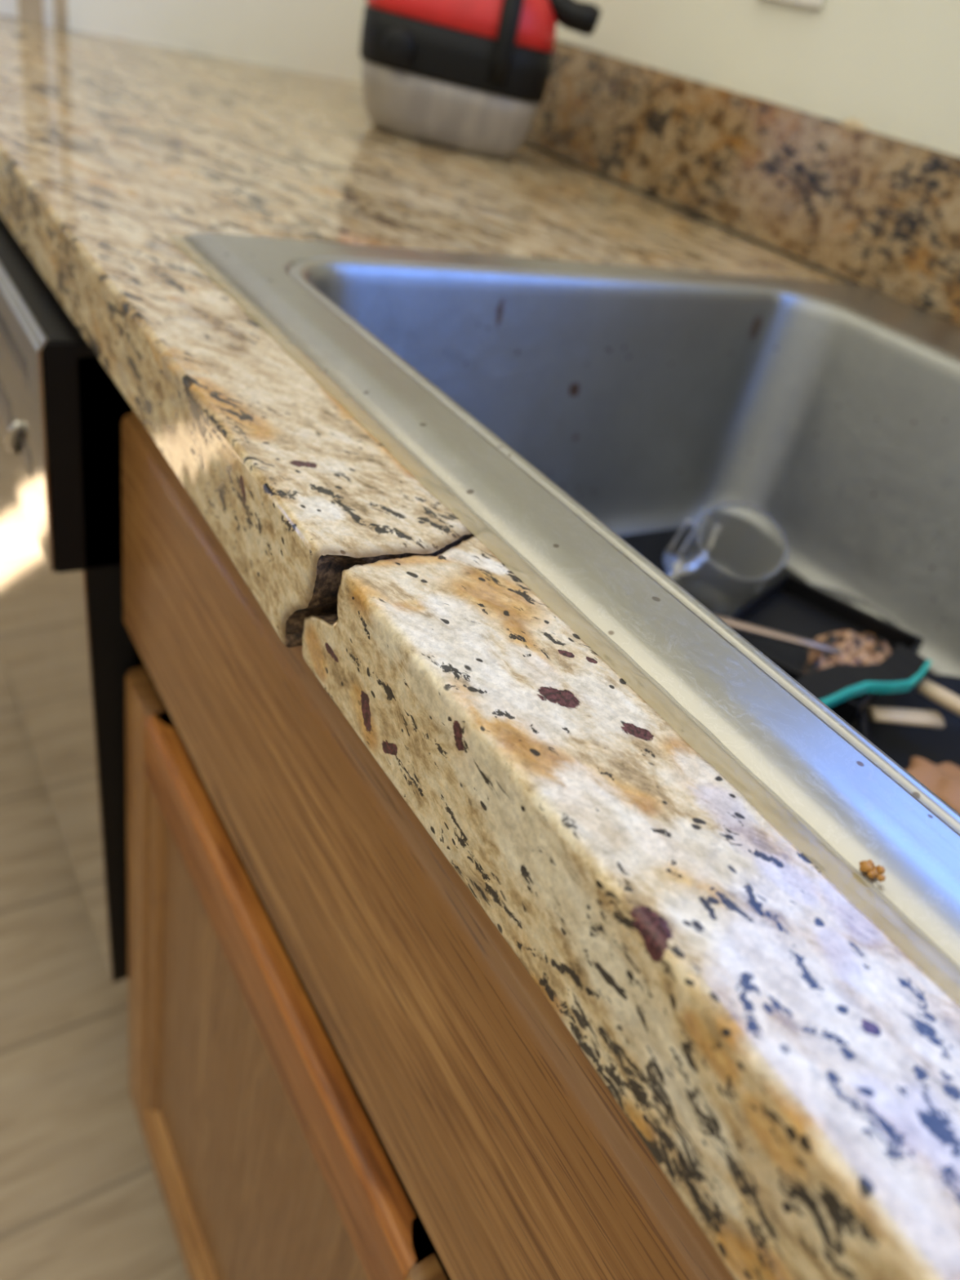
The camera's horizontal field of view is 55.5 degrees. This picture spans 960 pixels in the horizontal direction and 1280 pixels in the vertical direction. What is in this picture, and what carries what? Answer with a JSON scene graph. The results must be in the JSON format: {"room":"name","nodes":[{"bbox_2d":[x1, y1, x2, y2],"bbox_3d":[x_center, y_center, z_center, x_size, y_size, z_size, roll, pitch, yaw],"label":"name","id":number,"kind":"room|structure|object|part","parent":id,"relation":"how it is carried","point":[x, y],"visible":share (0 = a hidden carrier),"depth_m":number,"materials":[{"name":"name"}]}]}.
{"room":"kitchen","nodes":[
{"label":"kitchen","id":0,"kind":"room"},
{"bbox_2d":[0,653,189,1279],"bbox_3d":[-1.554,0.293,0.887,3.300,0.050,6.800,-11,42,-33],"label":"floor","id":1,"kind":"structure","parent":0,"point":[82,1198],"depth_m":0.99,"materials":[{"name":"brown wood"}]},
{"bbox_2d":[0,216,155,982],"bbox_3d":[-0.213,-0.026,1.036,0.623,0.859,0.600,-11,42,-33],"label":"dishwasher","id":2,"kind":"object","parent":1,"relation":"on","point":[68,651],"visible":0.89,"depth_m":0.57,"materials":[{"name":"black plastic"}]},
{"bbox_3d":[-0.271,-0.117,0.530,0.007,0.033,0.028,-11,42,-33],"label":"latch lever","id":3,"kind":"part","parent":2,"relation":"part of","materials":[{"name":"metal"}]},
{"bbox_3d":[-0.365,-0.269,0.683,0.049,0.136,0.600,-11,42,-33],"label":"control panel","id":4,"kind":"part","parent":2,"relation":"part of","materials":[{"name":"metal"}]},
{"bbox_3d":[-0.393,-0.105,0.812,0.058,0.538,0.600,-11,42,-33],"label":"door","id":5,"kind":"part","parent":2,"relation":"part of","materials":[{"name":"black plastic"}]},
{"bbox_2d":[120,411,734,1279],"bbox_3d":[0.206,0.407,0.572,0.578,0.867,0.915,-11,42,-33],"label":"base cabinet","id":6,"kind":"object","parent":1,"relation":"on","point":[341,1067],"visible":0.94,"depth_m":0.38,"materials":[{"name":"brown wood"}]},
{"bbox_3d":[0.003,0.404,0.401,0.019,0.757,0.910,-11,42,-33],"label":"frame","id":7,"kind":"part","parent":6,"relation":"part of","materials":[{"name":"brown wood"}]},
{"bbox_3d":[-0.211,0.524,0.720,0.012,0.060,0.335,-11,42,-33],"label":"rail","id":8,"kind":"part","parent":6,"relation":"part of","materials":[{"name":"brown wood"}]},
{"bbox_3d":[-0.158,0.343,0.598,0.006,0.406,0.319,-11,42,-33],"label":"door","id":9,"kind":"part","parent":6,"relation":"part of","materials":[{"name":"brown wood"}]},
{"bbox_3d":[-0.117,0.166,0.468,0.012,0.064,0.335,-11,42,-33],"label":"rail","id":10,"kind":"part","parent":6,"relation":"part of","materials":[{"name":"orange wood"}]},
{"bbox_2d":[0,17,848,647],"bbox_3d":[-0.077,-0.372,0.763,0.624,0.042,1.102,-11,42,-33],"label":"countertop","id":11,"kind":"structure","parent":6,"relation":"on","point":[111,148],"depth_m":0.53,"materials":[{"name":"beige stone"}]},
{"bbox_2d":[359,0,600,157],"bbox_3d":[-0.012,-0.598,0.885,0.236,0.208,0.155,7,35,-12],"label":"canister","id":12,"kind":"object","parent":11,"relation":"on","point":[471,76],"visible":1,"depth_m":0.86,"materials":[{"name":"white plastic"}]},
{"bbox_3d":[-0.034,-0.542,0.931,0.180,0.058,0.136,8,35,-10],"label":"clear tank","id":13,"kind":"part","parent":12,"relation":"part of","materials":[{"name":"plastic"}]},
{"bbox_2d":[167,233,959,1004],"bbox_3d":[0.283,0.063,0.392,0.574,0.179,0.840,-11,42,-33],"label":"sink","id":14,"kind":"object","parent":11,"relation":"in","point":[573,417],"visible":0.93,"depth_m":0.54,"materials":[{"name":"metal"}]},
{"bbox_2d":[662,520,711,581],"bbox_3d":[0.107,-0.024,0.544,0.025,0.020,0.200,25,35,14],"label":"fork","id":15,"kind":"object","parent":14,"relation":"on","point":[673,562],"visible":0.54,"depth_m":0.58,"materials":[{"name":"metal"}]},
{"bbox_3d":[0.097,-0.014,0.528,0.025,0.017,0.158,25,35,14],"label":"handle","id":16,"kind":"part","parent":15,"relation":"part of","materials":[{"name":"metal"}]},
{"bbox_2d":[675,502,787,617],"bbox_3d":[0.155,-0.046,0.572,0.057,0.075,0.071,17,34,3],"label":"drinking glass","id":17,"kind":"object","parent":14,"relation":"on","point":[748,548],"visible":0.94,"depth_m":0.57,"materials":[{"name":"clear glass"}]},
{"bbox_2d":[727,573,923,723],"bbox_3d":[0.196,0.001,0.532,0.092,0.032,0.087,36,40,28],"label":"baking tray","id":18,"kind":"object","parent":14,"relation":"on","point":[792,606],"visible":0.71,"depth_m":0.54,"materials":[{"name":"black metal"}]},
{"bbox_2d":[715,614,841,655],"bbox_3d":[0.159,-0.005,0.520,0.089,0.019,0.008,24,35,14],"label":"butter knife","id":19,"kind":"object","parent":18,"relation":"on","point":[736,624],"visible":0.66,"depth_m":0.51,"materials":[{"name":"metal"}]},
{"bbox_2d":[795,643,931,707],"bbox_3d":[0.199,0.021,0.483,0.116,0.011,0.029,-11,42,-33],"label":"scraper","id":20,"kind":"object","parent":18,"relation":"on","point":[904,668],"visible":0.82,"depth_m":0.49,"materials":[{"name":"black plastic"}]},
{"bbox_2d":[807,582,900,627],"bbox_3d":[0.233,-0.005,0.599,0.102,0.013,0.102,-11,42,-33],"label":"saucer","id":21,"kind":"object","parent":14,"relation":"on","point":[852,600],"visible":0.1,"depth_m":0.63,"materials":[{"name":"white ceramic"}]},
{"bbox_2d":[858,859,885,881],"bbox_3d":[0.079,0.046,0.183,0.004,0.003,0.006,-11,42,-33],"label":"crumb","id":22,"kind":"object","parent":14,"relation":"on","point":[873,871],"visible":1,"depth_m":0.18,"materials":[{"name":"orange food"}]},
{"bbox_2d":[857,673,959,769],"bbox_3d":[0.320,0.112,0.428,0.183,0.053,0.313,-11,42,-33],"label":"tray","id":23,"kind":"object","parent":14,"relation":"on","point":[901,743],"visible":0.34,"depth_m":0.52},
{"bbox_2d":[868,706,944,728],"bbox_3d":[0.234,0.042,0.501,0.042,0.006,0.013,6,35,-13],"label":"wooden spatula","id":24,"kind":"object","parent":23,"relation":"on","point":[929,718],"visible":1,"depth_m":0.50,"materials":[{"name":"brown wood"}]},
{"bbox_2d":[906,755,959,813],"bbox_3d":[0.243,0.082,0.468,0.052,0.023,0.059,-11,42,-33],"label":"scrap","id":25,"kind":"object","parent":23,"relation":"in","point":[943,780],"visible":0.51,"depth_m":0.47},
{"bbox_2d":[916,678,959,715],"bbox_3d":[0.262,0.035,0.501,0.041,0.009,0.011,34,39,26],"label":"wooden spoon","id":26,"kind":"object","parent":23,"relation":"on","point":[951,701],"visible":1,"depth_m":0.50,"materials":[{"name":"brown wood"}]},
{"bbox_2d":[302,536,959,1279],"bbox_3d":[0.151,0.169,0.079,0.076,0.042,0.649,-11,42,-33],"label":"countertop","id":27,"kind":"structure","parent":6,"relation":"on","point":[791,1073],"depth_m":0.17,"materials":[{"name":"beige stone"}]},
{"bbox_2d":[66,0,367,84],"bbox_3d":[-0.241,-1.007,1.014,0.456,2.440,0.116,-11,42,-33],"label":"wall","id":28,"kind":"structure","parent":0,"point":[317,37],"depth_m":1.12,"materials":[{"name":"paint"}]},
{"bbox_2d":[0,0,19,18],"bbox_3d":[-0.406,-1.321,0.588,0.076,1.529,0.112,-11,42,-33],"label":"trim","id":29,"kind":"structure","parent":28,"relation":"attached to","point":[10,8],"depth_m":0.99,"materials":[{"name":"white paint"}]},
{"bbox_2d":[0,0,44,24],"bbox_3d":[-0.460,-0.963,0.870,0.024,2.440,0.116,-11,42,-33],"label":"trim","id":30,"kind":"structure","parent":28,"relation":"attached to","point":[29,11],"depth_m":1.00,"materials":[{"name":"beige paint"}]},
{"bbox_2d":[42,0,54,26],"bbox_3d":[-0.446,-0.967,0.881,0.012,2.440,0.114,-11,42,-33],"label":"trim","id":31,"kind":"structure","parent":28,"relation":"attached to","point":[48,5],"depth_m":1.01,"materials":[{"name":"white paint"}]},
{"bbox_2d":[53,0,67,29],"bbox_3d":[-0.434,-0.968,0.887,0.013,2.440,0.116,-11,42,-33],"label":"trim","id":32,"kind":"structure","parent":28,"relation":"attached to","point":[60,6],"depth_m":1.02,"materials":[{"name":"beige paint"}]},
{"bbox_2d":[523,0,959,285],"bbox_3d":[0.071,-0.972,1.081,0.120,2.440,6.800,-11,42,-33],"label":"wall","id":33,"kind":"structure","parent":0,"point":[891,67],"depth_m":0.79,"materials":[{"name":"paint"}]},
{"bbox_2d":[524,39,959,324],"bbox_3d":[0.488,-0.173,0.557,0.020,0.104,2.183,-11,42,-33],"label":"backsplash","id":34,"kind":"structure","parent":33,"relation":"attached to","point":[878,211],"depth_m":0.81,"materials":[{"name":"beige stone"}]},
{"bbox_2d":[840,118,866,131],"bbox_3d":[0.305,-0.420,0.745,0.005,0.009,0.025,-11,42,-33],"label":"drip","id":35,"kind":"object","parent":34,"relation":"on","point":[851,125],"visible":1,"depth_m":0.74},
{"bbox_2d":[777,0,824,8],"bbox_3d":[0.278,-0.599,0.759,0.009,0.115,0.075,-11,42,-33],"label":"outlet plate","id":36,"kind":"object","parent":33,"relation":"attached to","point":[814,3],"visible":1,"depth_m":0.77,"materials":[{"name":"white paint"}]}
]}

